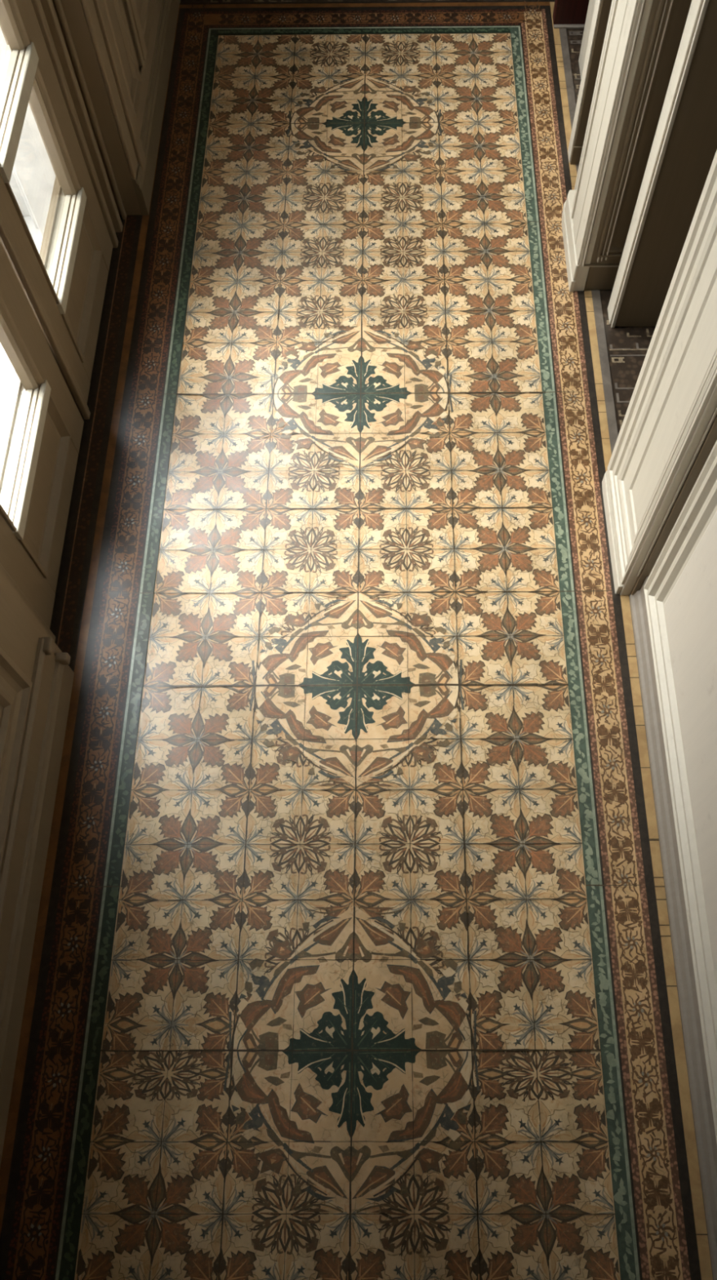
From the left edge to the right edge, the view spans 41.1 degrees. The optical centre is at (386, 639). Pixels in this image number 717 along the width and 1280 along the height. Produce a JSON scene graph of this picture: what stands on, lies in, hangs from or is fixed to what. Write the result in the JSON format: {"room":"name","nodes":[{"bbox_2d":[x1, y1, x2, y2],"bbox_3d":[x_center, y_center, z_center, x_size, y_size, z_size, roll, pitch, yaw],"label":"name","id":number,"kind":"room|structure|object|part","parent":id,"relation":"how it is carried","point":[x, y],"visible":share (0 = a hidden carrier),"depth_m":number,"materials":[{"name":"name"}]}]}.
{"room":"hallway","nodes":[
{"label":"hallway","id":0,"kind":"room"},
{"bbox_2d":[0,0,142,728],"bbox_3d":[-0.775,-0.762,0.905,0.245,2.620,4.850,0,65,0],"label":"wall","id":1,"kind":"structure","parent":0,"point":[73,9],"depth_m":2.12,"materials":[{"name":"beige paint"}]},
{"bbox_2d":[0,563,55,641],"bbox_3d":[-0.734,-0.493,0.867,0.126,2.460,0.080,0,65,0],"label":"door frame","id":2,"kind":"structure","parent":1,"relation":"attached to","point":[2,570],"depth_m":1.83,"materials":[{"name":"beige paint"}]},
{"bbox_2d":[0,636,70,871],"bbox_3d":[-0.651,0.151,0.535,0.027,2.388,1.382,0,65,0],"label":"wall panel","id":3,"kind":"object","parent":1,"relation":"attached to","point":[15,687],"visible":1,"depth_m":1.66,"materials":[{"name":"beige paint"}]},
{"bbox_3d":[-0.658,0.174,0.454,0.013,2.260,1.272,0,65,0],"label":"panel moulding","id":4,"kind":"part","parent":3,"relation":"part of","materials":[{"name":"beige paint"}]},
{"bbox_2d":[0,637,74,1165],"bbox_3d":[-0.648,0.970,1.443,0.016,0.172,2.072,0,65,0],"label":"baseboard","id":5,"kind":"structure","parent":1,"relation":"attached to","point":[30,820],"depth_m":1.72,"materials":[{"name":"beige paint"}]},
{"bbox_2d":[0,241,84,628],"bbox_3d":[-0.734,-0.774,1.010,0.066,2.440,0.589,0,65,0],"label":"door","id":6,"kind":"structure","parent":1,"relation":"in","point":[40,442],"depth_m":1.92,"materials":[{"name":"beige paint"}]},
{"bbox_2d":[0,215,42,439],"bbox_3d":[-0.994,-0.554,2.289,0.490,0.060,1.850,0,65,0],"label":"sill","id":7,"kind":"structure","parent":6,"relation":"in","point":[6,369],"depth_m":2.30,"materials":[{"name":"white paint"}]},
{"bbox_2d":[0,26,55,236],"bbox_3d":[-0.986,-0.834,1.752,0.454,1.150,1.600,0,65,0],"label":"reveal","id":8,"kind":"structure","parent":7,"relation":"on","point":[33,177],"depth_m":2.29,"materials":[{"name":"white paint"}]},
{"bbox_3d":[-0.717,-0.433,1.735,0.035,0.313,0.361,0,65,0],"label":"glazing moulding","id":9,"kind":"part","parent":6,"relation":"part of","materials":[{"name":"beige paint"}]},
{"bbox_3d":[-0.721,-0.362,1.887,0.053,0.030,0.363,0,65,0],"label":"sill moulding","id":10,"kind":"part","parent":6,"relation":"part of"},
{"bbox_3d":[-0.706,-0.323,1.971,0.015,0.152,0.361,0,65,0],"label":"panel","id":11,"kind":"part","parent":6,"relation":"part of","materials":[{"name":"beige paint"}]},
{"bbox_3d":[-0.725,-0.276,2.071,0.044,0.070,0.361,0,65,0],"label":"rail","id":12,"kind":"part","parent":6,"relation":"part of","materials":[{"name":"beige paint"}]},
{"bbox_2d":[80,0,161,179],"bbox_3d":[-0.640,-1.945,2.368,0.017,0.975,1.365,0,65,0],"label":"door frame","id":13,"kind":"structure","parent":1,"relation":"attached to","point":[127,108],"depth_m":2.35,"materials":[{"name":"beige paint"}]},
{"bbox_3d":[-0.641,-1.536,2.104,0.016,0.755,0.160,0,65,0],"label":"panel moulding","id":14,"kind":"part","parent":13,"relation":"part of","materials":[{"name":"beige paint"}]},
{"bbox_3d":[-0.641,-1.846,2.249,0.017,0.755,0.345,0,65,0],"label":"panel moulding","id":15,"kind":"part","parent":13,"relation":"part of","materials":[{"name":"beige paint"}]},
{"bbox_3d":[-0.643,-1.854,2.702,0.008,0.057,1.245,0,65,0],"label":"rail","id":16,"kind":"part","parent":13,"relation":"part of","materials":[{"name":"beige paint"}]},
{"bbox_2d":[130,0,180,215],"bbox_3d":[-0.637,-1.776,2.762,0.018,0.118,1.397,0,65,0],"label":"baseboard","id":17,"kind":"structure","parent":1,"relation":"attached to","point":[151,127],"depth_m":2.61,"materials":[{"name":"beige paint"}]},
{"bbox_2d":[0,0,713,1279],"bbox_3d":[0.361,-0.233,2.094,3.100,0.004,5.000,0,65,0],"label":"floor","id":18,"kind":"structure","parent":0,"point":[352,955],"depth_m":1.91,"materials":[{"name":"tile"}]},
{"bbox_2d":[577,0,595,79],"bbox_3d":[0.675,-2.105,1.524,0.252,2.620,0.305,0,65,0],"label":"door frame","id":19,"kind":"structure","parent":18,"relation":"on","point":[592,2],"depth_m":2.66,"materials":[{"name":"white paint"}]},
{"bbox_2d":[567,0,612,164],"bbox_3d":[0.644,-1.870,1.414,0.314,2.620,0.054,0,65,0],"label":"door frame","id":20,"kind":"structure","parent":18,"relation":"on","point":[602,7],"depth_m":2.38,"materials":[{"name":"beige paint"}]},
{"bbox_2d":[561,0,691,291],"bbox_3d":[0.625,-1.574,1.276,0.354,2.620,0.328,0,65,0],"label":"door frame","id":21,"kind":"structure","parent":18,"relation":"on","point":[642,37],"depth_m":2.03,"materials":[{"name":"white paint"}]},
{"bbox_3d":[0.499,-1.661,1.317,0.044,2.620,0.125,0,65,0],"label":"moulding","id":22,"kind":"part","parent":21,"relation":"part of","materials":[{"name":"white paint"}]},
{"bbox_3d":[0.472,-1.517,1.250,0.028,2.620,0.192,0,65,0],"label":"casing","id":23,"kind":"part","parent":21,"relation":"part of","materials":[{"name":"white paint"}]},
{"bbox_2d":[673,440,716,525],"bbox_3d":[0.575,0.364,0.366,0.098,2.620,2.350,0,65,0],"label":"wall","id":24,"kind":"structure","parent":0,"point":[716,440],"depth_m":1.64,"materials":[{"name":"white paint"}]},
{"bbox_2d":[601,150,716,595],"bbox_3d":[0.543,-0.782,0.904,0.138,2.620,0.306,0,65,0],"label":"door frame","id":25,"kind":"structure","parent":24,"relation":"attached to","point":[667,435],"depth_m":1.65,"materials":[{"name":"white paint"}]},
{"bbox_3d":[0.549,-0.786,0.906,0.126,2.620,0.299,0,65,0],"label":"casing","id":26,"kind":"part","parent":25,"relation":"part of","materials":[{"name":"white paint"}]},
{"bbox_2d":[629,576,716,1279],"bbox_3d":[0.525,0.903,1.505,0.018,0.100,2.243,0,65,0],"label":"baseboard","id":27,"kind":"structure","parent":24,"relation":"attached to","point":[704,1124],"depth_m":1.71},
{"bbox_2d":[643,440,716,1142],"bbox_3d":[0.517,0.395,0.390,0.022,2.350,2.215,0,65,0],"label":"wall panel","id":28,"kind":"object","parent":24,"relation":"attached to","point":[680,588],"visible":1,"depth_m":1.61,"materials":[{"name":"white paint"}]},
{"bbox_3d":[-0.727,-1.896,0.895,0.070,1.640,0.025,0,65,0],"label":"wall","id":29,"kind":"structure","parent":0,"visible":0},
{"bbox_2d":[0,0,112,419],"bbox_3d":[-0.733,-1.284,1.249,0.069,2.440,0.581,0,65,0],"label":"door","id":30,"kind":"structure","parent":29,"relation":"in","point":[64,284],"depth_m":2.06,"materials":[{"name":"beige paint"}]},
{"bbox_3d":[-0.721,-1.143,1.548,0.035,0.582,0.353,0,65,0],"label":"glazing moulding","id":31,"kind":"part","parent":30,"relation":"part of","materials":[{"name":"beige paint"}]},
{"bbox_3d":[-0.718,-0.943,1.974,0.035,0.313,0.353,0,65,0],"label":"glazing moulding","id":32,"kind":"part","parent":30,"relation":"part of","materials":[{"name":"beige paint"}]},
{"bbox_3d":[-0.722,-0.872,2.126,0.053,0.030,0.355,0,65,0],"label":"sill moulding","id":33,"kind":"part","parent":30,"relation":"part of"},
{"bbox_3d":[-0.706,-0.833,2.210,0.015,0.152,0.353,0,65,0],"label":"panel","id":34,"kind":"part","parent":30,"relation":"part of","materials":[{"name":"beige paint"}]},
{"bbox_3d":[-0.726,-0.785,2.311,0.044,0.070,0.353,0,65,0],"label":"rail","id":35,"kind":"part","parent":30,"relation":"part of","materials":[{"name":"beige paint"}]},
{"bbox_2d":[31,0,126,248],"bbox_3d":[-0.728,-1.597,1.363,0.070,2.500,0.119,0,65,0],"label":"door frame","id":36,"kind":"structure","parent":29,"relation":"attached to","point":[44,10],"depth_m":2.17,"materials":[{"name":"beige paint"}]},
{"bbox_3d":[1.377,-0.770,0.892,0.150,2.620,4.850,0,65,0],"label":"wall","id":37,"kind":"structure","parent":0,"visible":0},
{"bbox_2d":[552,0,589,29],"bbox_3d":[0.890,-2.329,1.804,0.803,2.300,0.052,0,65,0],"label":"door","id":38,"kind":"structure","parent":37,"relation":"in","point":[566,14],"depth_m":2.81,"materials":[{"name":"red wood"}]},
{"bbox_2d":[607,0,716,328],"bbox_3d":[0.920,-1.356,1.171,0.762,2.620,0.072,0,65,0],"label":"door frame","id":39,"kind":"structure","parent":37,"relation":"attached to","point":[683,149],"depth_m":1.96,"materials":[{"name":"beige paint"}]}
]}

